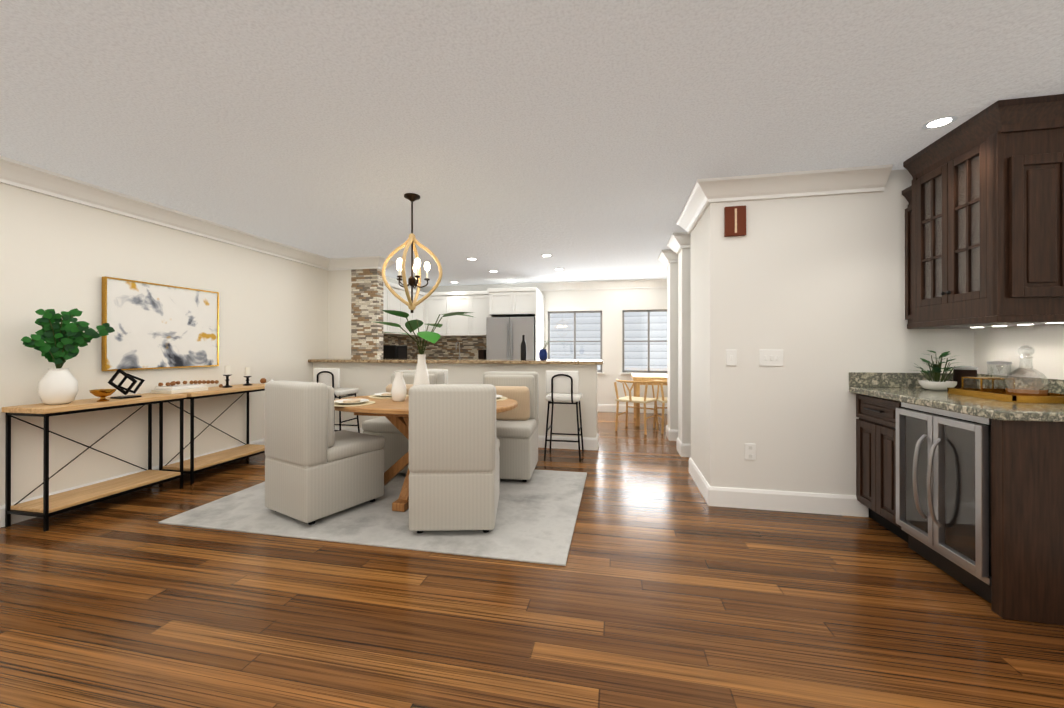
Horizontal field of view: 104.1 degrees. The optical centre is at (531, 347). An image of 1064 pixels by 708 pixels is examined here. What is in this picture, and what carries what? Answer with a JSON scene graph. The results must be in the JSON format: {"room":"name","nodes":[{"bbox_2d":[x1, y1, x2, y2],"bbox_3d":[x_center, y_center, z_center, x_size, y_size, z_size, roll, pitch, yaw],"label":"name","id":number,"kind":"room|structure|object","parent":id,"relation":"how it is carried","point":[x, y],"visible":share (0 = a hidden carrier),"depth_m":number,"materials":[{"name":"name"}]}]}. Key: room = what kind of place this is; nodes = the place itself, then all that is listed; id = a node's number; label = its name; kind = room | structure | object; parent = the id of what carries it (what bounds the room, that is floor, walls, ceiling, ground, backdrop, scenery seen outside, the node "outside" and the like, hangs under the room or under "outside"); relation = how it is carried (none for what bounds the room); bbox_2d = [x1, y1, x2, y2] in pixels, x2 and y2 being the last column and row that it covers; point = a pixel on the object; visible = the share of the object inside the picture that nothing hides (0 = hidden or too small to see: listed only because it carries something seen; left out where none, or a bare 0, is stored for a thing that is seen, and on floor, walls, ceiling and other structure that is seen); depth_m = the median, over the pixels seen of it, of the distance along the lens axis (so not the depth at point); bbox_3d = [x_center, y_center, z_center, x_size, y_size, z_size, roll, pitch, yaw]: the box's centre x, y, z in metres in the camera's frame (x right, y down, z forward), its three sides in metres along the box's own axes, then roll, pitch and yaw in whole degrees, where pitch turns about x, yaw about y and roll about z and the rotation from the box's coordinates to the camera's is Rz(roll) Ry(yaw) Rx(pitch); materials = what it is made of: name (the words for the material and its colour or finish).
{"room":"dining room and kitchen","nodes":[
{"label":"dining room and kitchen","id":0,"kind":"room"},
{"bbox_2d":[0,183,416,505],"bbox_3d":[-3.395,-0.020,3.863,0.150,2.440,9.900,0,0,12],"label":"wall","id":1,"kind":"structure","parent":0,"point":[57,255],"depth_m":3.46,"materials":[{"name":"white paint"}]},
{"bbox_2d":[0,438,264,527],"bbox_3d":[-3.613,1.126,2.374,0.017,0.142,6.600,0,0,12],"label":"baseboard","id":2,"kind":"structure","parent":1,"relation":"attached to","point":[14,518],"depth_m":3.15,"materials":[{"name":"white wood"}]},
{"bbox_2d":[101,276,218,370],"bbox_3d":[-3.316,-0.185,3.776,0.036,0.754,0.964,0,0,12],"label":"painting","id":3,"kind":"object","parent":1,"relation":"attached to","point":[157,326],"visible":0.92,"depth_m":3.68,"materials":[{"name":"fabric"}]},
{"bbox_2d":[0,155,331,270],"bbox_3d":[-3.536,-1.170,2.516,0.112,0.146,6.900,0,0,12],"label":"crown molding","id":4,"kind":"structure","parent":1,"relation":"attached to","point":[15,173],"depth_m":3.49,"materials":[{"name":"white"}]},
{"bbox_2d":[383,281,390,332],"bbox_3d":[-2.561,-0.648,6.724,0.336,0.850,0.499,0,0,12],"label":"upper cabinet","id":5,"kind":"object","parent":1,"relation":"attached to","point":[386,293],"depth_m":6.80,"materials":[{"name":"white wood"}]},
{"bbox_2d":[383,283,406,335],"bbox_3d":[-2.480,-0.648,7.121,0.336,0.850,0.558,0,0,12],"label":"upper cabinet","id":6,"kind":"object","parent":1,"relation":"attached to","point":[396,305],"depth_m":7.18,"materials":[{"name":"white wood"}]},
{"bbox_2d":[383,335,417,358],"bbox_3d":[-2.609,0.023,7.310,0.011,0.470,2.529,0,0,12],"label":"backsplash","id":7,"kind":"structure","parent":1,"relation":"attached to","point":[412,348],"depth_m":8.13,"materials":[{"name":"stone"}]},
{"bbox_2d":[385,276,416,289],"bbox_3d":[-2.574,-1.159,7.239,0.112,0.146,2.420,0,0,12],"label":"crown molding","id":8,"kind":"structure","parent":1,"relation":"attached to","point":[389,279],"depth_m":7.53,"materials":[{"name":"white"}]},
{"bbox_2d":[407,288,414,335],"bbox_3d":[-2.393,-0.647,7.546,0.336,0.850,0.558,0,0,12],"label":"upper cabinet","id":9,"kind":"object","parent":1,"relation":"attached to","point":[411,316],"depth_m":7.59,"materials":[{"name":"white wood"}]},
{"bbox_2d":[415,290,426,336],"bbox_3d":[-2.283,-0.646,7.936,0.396,0.850,0.497,0,0,12],"label":"upper cabinet","id":10,"kind":"object","parent":1,"relation":"attached to","point":[421,309],"depth_m":8.02,"materials":[{"name":"white wood"}]},
{"bbox_2d":[328,269,382,358],"bbox_3d":[-2.509,-0.015,5.907,0.770,2.440,0.160,0,0,12],"label":"wall","id":11,"kind":"structure","parent":0,"point":[355,308],"depth_m":5.83,"materials":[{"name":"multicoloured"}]},
{"bbox_2d":[332,256,387,270],"bbox_3d":[-2.422,-1.163,5.753,0.762,0.146,0.112,0,0,12],"label":"crown molding","id":12,"kind":"structure","parent":11,"relation":"attached to","point":[371,262],"depth_m":5.75,"materials":[{"name":"white"}]},
{"bbox_2d":[388,260,394,267],"bbox_3d":[-2.369,-1.162,6.015,0.762,0.146,0.122,0,0,12],"label":"crown molding","id":13,"kind":"structure","parent":11,"relation":"attached to","point":[390,262],"depth_m":5.92,"materials":[{"name":"white paint"}]},
{"bbox_2d":[313,362,596,437],"bbox_3d":[-1.076,0.704,5.374,3.790,1.000,0.290,0,0,12],"label":"wall","id":14,"kind":"structure","parent":0,"point":[367,379],"depth_m":5.09,"materials":[{"name":"white paint"}]},
{"bbox_2d":[308,359,603,364],"bbox_3d":[-1.033,0.182,5.381,3.867,0.040,0.520,0,0,12],"label":"countertop","id":15,"kind":"structure","parent":14,"relation":"on","point":[512,361],"depth_m":5.10,"materials":[{"name":"stone"}]},
{"bbox_2d":[521,335,525,359],"bbox_3d":[-0.107,0.003,5.254,0.076,0.315,0.074,0,0,12],"label":"wine bottle","id":16,"kind":"object","parent":15,"relation":"on","point":[523,349],"visible":0.98,"depth_m":5.23,"materials":[{"name":"black glass"}]},
{"bbox_2d":[534,339,549,359],"bbox_3d":[0.139,0.030,5.132,0.274,0.259,0.272,0,0,12],"label":"vase","id":17,"kind":"object","parent":15,"relation":"on","point":[543,353],"visible":1,"depth_m":5.09,"materials":[{"name":"blue"}]},
{"bbox_2d":[335,427,598,449],"bbox_3d":[-1.084,1.132,5.217,3.777,0.142,0.017,0,0,12],"label":"baseboard","id":18,"kind":"structure","parent":14,"relation":"attached to","point":[588,443],"depth_m":4.91,"materials":[{"name":"white wood"}]},
{"bbox_2d":[0,412,1063,707],"bbox_3d":[-0.186,1.249,3.206,6.800,0.100,10.000,0,0,12],"label":"floor","id":19,"kind":"structure","parent":0,"point":[666,586],"depth_m":1.85,"materials":[{"name":"brown wood"}]},
{"bbox_2d":[2,393,186,531],"bbox_3d":[-3.247,0.799,3.162,0.380,0.800,0.910,0,0,12],"label":"console table","id":20,"kind":"object","parent":19,"relation":"on","point":[46,506],"visible":0.92,"depth_m":2.94,"materials":[{"name":"brown wood"}]},
{"bbox_2d":[21,308,114,404],"bbox_3d":[-3.281,0.060,2.934,0.265,0.674,0.542,0,0,12],"label":"vase","id":21,"kind":"object","parent":20,"relation":"on","point":[63,340],"visible":1,"depth_m":2.88,"materials":[{"name":"white ceramic"}]},
{"bbox_2d":[89,389,115,401],"bbox_3d":[-3.157,0.355,3.053,0.140,0.085,0.140,0,0,12],"label":"bowl","id":22,"kind":"object","parent":20,"relation":"on","point":[102,394],"visible":1,"depth_m":3.03,"materials":[{"name":"orange"}]},
{"bbox_2d":[108,369,144,398],"bbox_3d":[-3.191,0.282,3.288,0.210,0.231,0.170,0,0,12],"label":"sculpture","id":23,"kind":"object","parent":20,"relation":"on","point":[120,388],"visible":1,"depth_m":3.25,"materials":[{"name":"black metal"}]},
{"bbox_2d":[159,383,264,484],"bbox_3d":[-3.054,0.801,4.108,0.380,0.800,0.940,0,0,12],"label":"console table","id":24,"kind":"object","parent":19,"relation":"on","point":[192,465],"visible":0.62,"depth_m":3.89,"materials":[{"name":"brown wood"}]},
{"bbox_2d":[151,384,207,393],"bbox_3d":[-3.136,0.370,3.706,0.220,0.058,0.324,0,0,12],"label":"books","id":25,"kind":"object","parent":24,"relation":"on","point":[180,388],"visible":1,"depth_m":3.61,"materials":[{"name":"beige paper"}]},
{"bbox_2d":[158,380,222,387],"bbox_3d":[-3.081,0.341,3.735,0.347,0.070,0.357,0,0,12],"label":"bead garland","id":26,"kind":"object","parent":25,"relation":"on","point":[172,383],"visible":1,"depth_m":3.83,"materials":[{"name":"brown wood"}]},
{"bbox_2d":[222,365,231,387],"bbox_3d":[-3.038,0.290,4.139,0.080,0.220,0.078,0,0,12],"label":"candle holder","id":27,"kind":"object","parent":24,"relation":"on","point":[227,374],"visible":0.98,"depth_m":4.12,"materials":[{"name":"black metal"}]},
{"bbox_2d":[243,367,251,385],"bbox_3d":[-2.991,0.305,4.366,0.080,0.190,0.078,0,0,12],"label":"candle holder","id":28,"kind":"object","parent":24,"relation":"on","point":[247,372],"visible":1,"depth_m":4.35,"materials":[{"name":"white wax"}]},
{"bbox_2d":[260,378,273,382],"bbox_3d":[-2.933,0.371,4.597,0.122,0.060,0.102,0,0,12],"label":"decorative orb","id":29,"kind":"object","parent":24,"relation":"on","point":[262,380],"visible":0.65,"depth_m":4.57,"materials":[{"name":"brown wood"}]},
{"bbox_2d":[314,368,359,432],"bbox_3d":[-2.434,0.729,5.163,0.399,0.951,0.424,0,0,12],"label":"bar stool","id":30,"kind":"object","parent":19,"relation":"on","point":[329,376],"visible":0.54,"depth_m":4.98,"materials":[{"name":"black metal"}]},
{"bbox_2d":[158,469,586,565],"bbox_3d":[-1.008,1.193,3.379,2.780,0.012,1.710,0,0,12],"label":"rug","id":31,"kind":"object","parent":19,"relation":"on","point":[536,516],"visible":0.67,"depth_m":2.81,"materials":[{"name":"grey carpet"}]},
{"bbox_2d":[265,380,384,524],"bbox_3d":[-1.532,0.714,3.107,0.548,0.941,0.643,0,0,32],"label":"dining chair","id":32,"kind":"object","parent":31,"relation":"on","point":[317,467],"visible":1,"depth_m":2.84,"materials":[{"name":"beige fabric"}]},
{"bbox_2d":[362,370,444,473],"bbox_3d":[-1.262,0.716,4.138,0.548,0.941,0.643,0,0,18],"label":"dining chair","id":33,"kind":"object","parent":31,"relation":"on","point":[396,448],"visible":0.25,"depth_m":3.85,"materials":[{"name":"beige fabric"}]},
{"bbox_2d":[334,395,517,511],"bbox_3d":[-0.887,0.812,3.370,1.550,0.746,0.900,0,0,12],"label":"dining table","id":34,"kind":"object","parent":31,"relation":"on","point":[395,414],"visible":0.35,"depth_m":3.13,"materials":[{"name":"brown wood"}]},
{"bbox_2d":[334,399,374,406],"bbox_3d":[-1.398,0.423,3.220,0.340,0.030,0.340,0,0,12],"label":"place setting","id":35,"kind":"object","parent":34,"relation":"on","point":[349,402],"visible":0.94,"depth_m":3.17,"materials":[{"name":"beige ceramic"}]},
{"bbox_2d":[369,392,408,398],"bbox_3d":[-1.278,0.424,3.706,0.340,0.030,0.340,0,0,12],"label":"place setting","id":36,"kind":"object","parent":34,"relation":"on","point":[385,395],"visible":0.73,"depth_m":3.63,"materials":[{"name":"beige ceramic"}]},
{"bbox_2d":[391,372,406,400],"bbox_3d":[-1.087,0.321,3.392,0.124,0.235,0.122,0,0,12],"label":"vase","id":37,"kind":"object","parent":34,"relation":"on","point":[398,391],"visible":1,"depth_m":3.35,"materials":[{"name":"white ceramic"}]},
{"bbox_2d":[375,310,472,385],"bbox_3d":[-0.862,0.079,3.338,0.797,0.718,0.857,0,0,12],"label":"vase","id":38,"kind":"object","parent":34,"relation":"on","point":[421,376],"visible":0.88,"depth_m":3.35,"materials":[{"name":"white ceramic"}]},
{"bbox_2d":[496,395,507,400],"bbox_3d":[-0.377,0.424,3.522,0.340,0.030,0.340,0,0,12],"label":"place setting","id":39,"kind":"object","parent":34,"relation":"on","point":[499,398],"visible":0.15,"depth_m":3.52,"materials":[{"name":"beige ceramic"}]},
{"bbox_2d":[409,384,499,532],"bbox_3d":[-0.513,0.714,2.910,0.548,0.941,0.643,0,0,-1],"label":"dining chair","id":40,"kind":"object","parent":31,"relation":"on","point":[454,463],"visible":1,"depth_m":2.59,"materials":[{"name":"beige fabric"}]},
{"bbox_2d":[483,371,538,481],"bbox_3d":[-0.243,0.716,3.930,0.548,0.941,0.643,0,0,8],"label":"dining chair","id":41,"kind":"object","parent":31,"relation":"on","point":[517,431],"visible":0.69,"depth_m":3.87,"materials":[{"name":"beige fabric"}]},
{"bbox_2d":[427,369,447,383],"bbox_3d":[-1.085,0.728,4.888,0.399,0.951,0.424,0,0,12],"label":"bar stool","id":42,"kind":"object","parent":19,"relation":"on","point":[446,375],"visible":0.06,"depth_m":4.67,"materials":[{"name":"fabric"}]},
{"bbox_2d":[486,317,534,359],"bbox_3d":[-0.322,0.331,7.649,0.870,1.735,0.812,0,0,12],"label":"fridge","id":43,"kind":"object","parent":19,"relation":"on","point":[504,337],"visible":0.29,"depth_m":7.30,"materials":[{"name":"grey metal"}]},
{"bbox_2d":[535,290,543,359],"bbox_3d":[0.145,0.103,7.640,0.030,2.210,0.777,0,0,12],"label":"end panel","id":44,"kind":"object","parent":19,"relation":"on","point":[539,317],"visible":0.5,"depth_m":7.42,"materials":[{"name":"white wood"}]},
{"bbox_2d":[544,371,583,460],"bbox_3d":[0.357,0.727,4.595,0.399,0.951,0.424,0,0,12],"label":"bar stool","id":45,"kind":"object","parent":19,"relation":"on","point":[563,386],"visible":1,"depth_m":4.42,"materials":[{"name":"black metal"}]},
{"bbox_2d":[614,379,658,434],"bbox_3d":[1.502,0.838,6.013,0.612,0.737,0.483,0,0,37],"label":"chair","id":46,"kind":"object","parent":19,"relation":"on","point":[630,398],"visible":1,"depth_m":5.98,"materials":[{"name":"brown wood"}]},
{"bbox_2d":[631,373,666,425],"bbox_3d":[2.066,0.829,6.647,0.900,0.755,0.900,0,0,12],"label":"table","id":47,"kind":"object","parent":19,"relation":"on","point":[643,377],"visible":0.46,"depth_m":6.32,"materials":[{"name":"brown wood"}]},
{"bbox_2d":[652,380,666,433],"bbox_3d":[2.053,0.838,5.971,0.612,0.737,0.483,0,0,4],"label":"chair","id":48,"kind":"object","parent":19,"relation":"on","point":[663,400],"visible":0.27,"depth_m":5.81,"materials":[{"name":"brown wood"}]},
{"bbox_2d":[856,394,1063,624],"bbox_3d":[2.523,0.759,2.322,0.732,0.875,1.147,0,0,12],"label":"base cabinet","id":49,"kind":"object","parent":19,"relation":"on","point":[1027,520],"visible":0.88,"depth_m":1.82,"materials":[{"name":"brown wood"}]},
{"bbox_2d":[896,402,990,602],"bbox_3d":[2.402,0.757,2.144,0.684,0.860,0.600,0,0,12],"label":"wine cooler","id":50,"kind":"object","parent":49,"relation":"in","point":[945,525],"visible":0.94,"depth_m":2.15,"materials":[{"name":"silver metal"}]},
{"bbox_2d":[849,372,1063,421],"bbox_3d":[2.510,0.248,2.308,0.752,0.143,1.182,0,0,12],"label":"countertop","id":51,"kind":"structure","parent":49,"relation":"on","point":[904,387],"depth_m":2.31,"materials":[{"name":"stone"}]},
{"bbox_2d":[914,350,964,390],"bbox_3d":[2.649,0.150,2.716,0.238,0.260,0.260,0,0,12],"label":"potted plant","id":52,"kind":"object","parent":51,"relation":"on","point":[936,383],"visible":0.96,"depth_m":2.68,"materials":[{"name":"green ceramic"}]},
{"bbox_2d":[953,366,977,387],"bbox_3d":[2.825,0.201,2.707,0.116,0.158,0.116,0,0,12],"label":"jar","id":53,"kind":"object","parent":51,"relation":"on","point":[967,371],"visible":0.75,"depth_m":2.67,"materials":[{"name":"brown glass"}]},
{"bbox_2d":[987,361,1011,388],"bbox_3d":[2.875,0.182,2.554,0.104,0.195,0.104,0,0,12],"label":"glass jar","id":54,"kind":"object","parent":51,"relation":"on","point":[998,363],"visible":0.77,"depth_m":2.54,"materials":[{"name":"clear glass"}]},
{"bbox_2d":[947,388,1063,403],"bbox_3d":[2.622,0.261,2.264,0.320,0.035,0.430,0,0,12],"label":"brass tray","id":55,"kind":"object","parent":51,"relation":"on","point":[1055,398],"visible":0.73,"depth_m":2.16,"materials":[{"name":"gold metal"}]},
{"bbox_2d":[962,377,1014,393],"bbox_3d":[2.610,0.222,2.379,0.156,0.096,0.136,0,0,12],"label":"glass box","id":56,"kind":"object","parent":55,"relation":"on","point":[982,379],"visible":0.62,"depth_m":2.37,"materials":[{"name":"clear glass"}]},
{"bbox_2d":[1004,345,1048,395],"bbox_3d":[2.607,0.130,2.191,0.160,0.280,0.158,0,0,12],"label":"decanter","id":57,"kind":"object","parent":55,"relation":"on","point":[1024,391],"visible":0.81,"depth_m":2.17,"materials":[{"name":"clear glass"}]},
{"bbox_3d":[-1.773,0.735,7.129,1.696,0.945,2.521,0,0,12],"label":"base cabinet","id":58,"kind":"object","parent":19,"relation":"on","visible":0},
{"bbox_2d":[383,345,406,358],"bbox_3d":[-2.378,0.114,7.074,0.360,0.294,0.400,0,0,12],"label":"microwave oven","id":59,"kind":"object","parent":58,"relation":"on","point":[394,351],"visible":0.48,"depth_m":6.88,"materials":[{"name":"black"}]},
{"bbox_2d":[456,341,460,358],"bbox_3d":[-1.440,0.076,8.074,0.050,0.374,0.217,0,0,12],"label":"kitchen faucet","id":60,"kind":"object","parent":58,"relation":"on","point":[459,349],"visible":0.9,"depth_m":8.13,"materials":[{"name":"silver metal"}]},
{"bbox_2d":[478,350,485,358],"bbox_3d":[-0.968,0.156,8.088,0.120,0.214,0.150,0,0,12],"label":"knife block","id":61,"kind":"object","parent":58,"relation":"on","point":[481,354],"visible":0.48,"depth_m":8.02,"materials":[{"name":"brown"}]},
{"bbox_2d":[0,0,1063,285],"bbox_3d":[-0.186,-1.291,3.212,6.800,0.100,10.000,0,0,12],"label":"ceiling","id":62,"kind":"structure","parent":0,"point":[578,140],"depth_m":2.13,"materials":[{"name":"white paint"}]},
{"bbox_2d":[382,193,441,312],"bbox_3d":[-0.983,-0.761,3.404,0.357,0.960,0.357,0,0,45],"label":"chandelier","id":63,"kind":"object","parent":62,"relation":"hanging from","point":[413,281],"visible":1,"depth_m":3.39,"materials":[{"name":"brown metal"}]},
{"bbox_2d":[922,115,957,129],"bbox_3d":[2.251,-1.241,2.293,0.140,0.004,0.140,0,0,12],"label":"recessed light","id":64,"kind":"object","parent":62,"relation":"in","point":[944,121],"visible":1,"depth_m":2.29,"materials":[{"name":"white"}]},
{"bbox_2d":[440,288,666,405],"bbox_3d":[0.787,-0.011,7.986,6.400,2.440,0.150,0,0,12],"label":"wall","id":65,"kind":"structure","parent":0,"point":[611,304],"depth_m":7.77,"materials":[{"name":"white paint"}]},
{"bbox_2d":[427,292,450,335],"bbox_3d":[-1.827,-0.645,8.236,0.538,0.850,0.399,0,0,12],"label":"upper cabinet","id":66,"kind":"object","parent":65,"relation":"attached to","point":[437,303],"depth_m":8.07,"materials":[{"name":"white wood"}]},
{"bbox_2d":[418,337,485,358],"bbox_3d":[-1.507,0.025,8.370,1.689,0.470,0.011,0,0,12],"label":"backsplash","id":67,"kind":"structure","parent":65,"relation":"attached to","point":[445,347],"depth_m":8.38,"materials":[{"name":"tile"}]},
{"bbox_2d":[451,291,470,335],"bbox_3d":[-1.397,-0.645,8.170,0.580,0.850,0.357,0,0,12],"label":"upper cabinet","id":68,"kind":"object","parent":65,"relation":"attached to","point":[460,301],"depth_m":7.99,"materials":[{"name":"white wood"}]},
{"bbox_2d":[471,291,486,335],"bbox_3d":[-0.979,-0.646,8.085,0.520,0.850,0.357,0,0,12],"label":"upper cabinet","id":69,"kind":"object","parent":65,"relation":"attached to","point":[482,306],"depth_m":7.92,"materials":[{"name":"white wood"}]},
{"bbox_2d":[487,288,514,316],"bbox_3d":[-0.483,-0.831,7.842,0.510,0.480,0.636,0,0,12],"label":"upper cabinet","id":70,"kind":"object","parent":65,"relation":"attached to","point":[500,302],"depth_m":7.54,"materials":[{"name":"white wood"}]},
{"bbox_2d":[515,287,541,316],"bbox_3d":[-0.108,-0.831,7.765,0.505,0.480,0.636,0,0,12],"label":"upper cabinet","id":71,"kind":"object","parent":65,"relation":"attached to","point":[524,296],"depth_m":7.45,"materials":[{"name":"white wood"}]},
{"bbox_2d":[420,279,666,291],"bbox_3d":[0.761,-1.158,7.860,6.400,0.146,0.112,0,0,12],"label":"crown molding","id":72,"kind":"structure","parent":65,"relation":"attached to","point":[644,283],"depth_m":7.86,"materials":[{"name":"white"}]},
{"bbox_2d":[548,311,603,373],"bbox_3d":[0.816,-0.096,7.924,1.120,1.190,0.140,0,0,12],"label":"window","id":73,"kind":"structure","parent":65,"relation":"in","point":[575,334],"depth_m":7.93,"materials":[{"name":"glass"}]},
{"bbox_2d":[597,404,666,413],"bbox_3d":[0.771,1.138,7.902,6.400,0.142,0.017,0,0,12],"label":"baseboard","id":74,"kind":"structure","parent":65,"relation":"attached to","point":[600,407],"depth_m":7.71,"materials":[{"name":"white"}]},
{"bbox_2d":[620,309,666,373],"bbox_3d":[2.153,-0.097,7.652,1.030,1.190,0.140,0,0,12],"label":"window","id":75,"kind":"structure","parent":65,"relation":"in","point":[624,371],"depth_m":7.69,"materials":[{"name":"glass"}]},
{"bbox_2d":[667,263,674,429],"bbox_3d":[2.646,-0.017,5.336,1.700,2.440,0.300,0,0,12],"label":"wall","id":76,"kind":"structure","parent":0,"point":[671,267],"depth_m":5.36,"materials":[{"name":"white paint"}]},
{"bbox_2d":[658,255,669,267],"bbox_3d":[2.568,-1.163,5.565,1.682,0.146,0.112,0,0,12],"label":"crown molding","id":77,"kind":"structure","parent":76,"relation":"attached to","point":[666,264],"depth_m":5.61,"materials":[{"name":"white paint"}]},
{"bbox_2d":[660,250,677,262],"bbox_3d":[2.550,-1.164,5.148,1.812,0.146,0.112,0,0,12],"label":"crown molding","id":78,"kind":"structure","parent":76,"relation":"attached to","point":[662,260],"depth_m":5.34,"materials":[{"name":"white"}]},
{"bbox_2d":[668,428,677,440],"bbox_3d":[2.606,1.132,5.181,1.717,0.142,0.017,0,0,12],"label":"baseboard","id":79,"kind":"structure","parent":76,"relation":"attached to","point":[672,434],"depth_m":5.33,"materials":[{"name":"white"}]},
{"bbox_2d":[675,248,686,443],"bbox_3d":[2.501,-0.018,4.550,1.670,2.440,0.300,0,0,12],"label":"wall","id":80,"kind":"structure","parent":0,"point":[680,267],"depth_m":4.61,"materials":[{"name":"white paint"}]},
{"bbox_2d":[664,243,679,258],"bbox_3d":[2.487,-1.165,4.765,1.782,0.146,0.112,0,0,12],"label":"crown molding","id":81,"kind":"structure","parent":80,"relation":"attached to","point":[667,254],"depth_m":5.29,"materials":[{"name":"white"}]},
{"bbox_2d":[676,436,679,451],"bbox_3d":[2.524,1.131,4.705,1.687,0.142,0.017,0,0,12],"label":"baseboard","id":82,"kind":"structure","parent":80,"relation":"attached to","point":[677,439],"depth_m":4.79,"materials":[{"name":"white"}]},
{"bbox_2d":[668,232,690,250],"bbox_3d":[2.405,-1.166,4.361,1.782,0.146,0.112,0,0,12],"label":"crown molding","id":83,"kind":"structure","parent":80,"relation":"attached to","point":[674,244],"depth_m":4.55,"materials":[{"name":"white"}]},
{"bbox_2d":[680,441,690,456],"bbox_3d":[2.460,1.130,4.394,1.687,0.142,0.017,0,0,12],"label":"baseboard","id":84,"kind":"structure","parent":80,"relation":"attached to","point":[685,449],"depth_m":4.55,"materials":[{"name":"white wood"}]},
{"bbox_2d":[687,169,973,515],"bbox_3d":[2.261,-0.021,3.399,1.680,2.440,0.850,0,0,12],"label":"wall","id":85,"kind":"structure","parent":0,"point":[812,288],"depth_m":3.03,"materials":[{"name":"white paint"}]},
{"bbox_2d":[676,235,690,238],"bbox_3d":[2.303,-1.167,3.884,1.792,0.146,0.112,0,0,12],"label":"crown molding","id":86,"kind":"structure","parent":85,"relation":"attached to","point":[677,236],"depth_m":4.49,"materials":[{"name":"white"}]},
{"bbox_2d":[676,191,706,234],"bbox_3d":[1.383,-1.167,3.581,0.112,0.146,0.810,0,0,12],"label":"crown molding","id":87,"kind":"structure","parent":85,"relation":"attached to","point":[689,216],"depth_m":3.69,"materials":[{"name":"white"}]},
{"bbox_2d":[688,456,707,496],"bbox_3d":[1.429,1.129,3.566,0.017,0.142,0.810,0,0,12],"label":"baseboard","id":88,"kind":"structure","parent":85,"relation":"attached to","point":[695,473],"depth_m":3.57,"materials":[{"name":"white wood"}]},
{"bbox_2d":[726,350,736,365],"bbox_3d":[1.496,0.079,3.114,0.075,0.120,0.014,0,0,12],"label":"light switch","id":89,"kind":"object","parent":85,"relation":"attached to","point":[731,357],"visible":1,"depth_m":3.11,"materials":[{"name":"white plastic"}]},
{"bbox_2d":[724,205,745,236],"bbox_3d":[1.519,-0.941,3.102,0.145,0.220,0.032,0,0,12],"label":"door chime","id":90,"kind":"object","parent":85,"relation":"attached to","point":[734,220],"visible":0.98,"depth_m":3.09,"materials":[{"name":"brown wood"}]},
{"bbox_2d":[745,444,755,459],"bbox_3d":[1.624,0.779,3.089,0.075,0.120,0.008,0,0,12],"label":"wall outlet","id":91,"kind":"object","parent":85,"relation":"attached to","point":[750,451],"visible":1,"depth_m":3.08,"materials":[{"name":"white plastic"}]},
{"bbox_2d":[759,350,782,365],"bbox_3d":[1.764,0.079,3.059,0.160,0.120,0.014,0,0,12],"label":"light switch","id":92,"kind":"object","parent":85,"relation":"attached to","point":[770,357],"visible":1,"depth_m":3.06,"materials":[{"name":"white plastic"}]},
{"bbox_2d":[704,484,867,516],"bbox_3d":[1.852,1.128,3.037,1.057,0.142,0.017,0,0,12],"label":"baseboard","id":93,"kind":"structure","parent":85,"relation":"attached to","point":[821,503],"depth_m":3.03,"materials":[{"name":"white wood"}]},
{"bbox_2d":[692,164,892,206],"bbox_3d":[1.846,-1.169,2.995,1.252,0.146,0.112,0,0,12],"label":"crown molding","id":94,"kind":"structure","parent":85,"relation":"attached to","point":[705,193],"depth_m":2.98,"materials":[{"name":"white"}]},
{"bbox_2d":[974,324,1063,379],"bbox_3d":[3.023,-0.022,2.555,0.150,2.440,9.900,0,0,12],"label":"wall","id":95,"kind":"structure","parent":0,"point":[1046,342],"depth_m":2.48,"materials":[{"name":"white paint"}]},
{"bbox_2d":[902,94,1063,328],"bbox_3d":[2.669,-0.682,2.449,0.495,1.113,0.847,0,0,12],"label":"upper cabinets","id":96,"kind":"object","parent":95,"relation":"attached to","point":[983,194],"visible":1,"depth_m":2.18,"materials":[{"name":"brown wood"}]},
{"label":"outside","id":97,"kind":"structure","parent":0,"visible":0},
{"bbox_2d":[550,312,666,370],"bbox_3d":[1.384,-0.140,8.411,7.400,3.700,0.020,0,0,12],"label":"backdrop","id":98,"kind":"structure","parent":97,"point":[643,357],"depth_m":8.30,"materials":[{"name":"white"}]}
]}

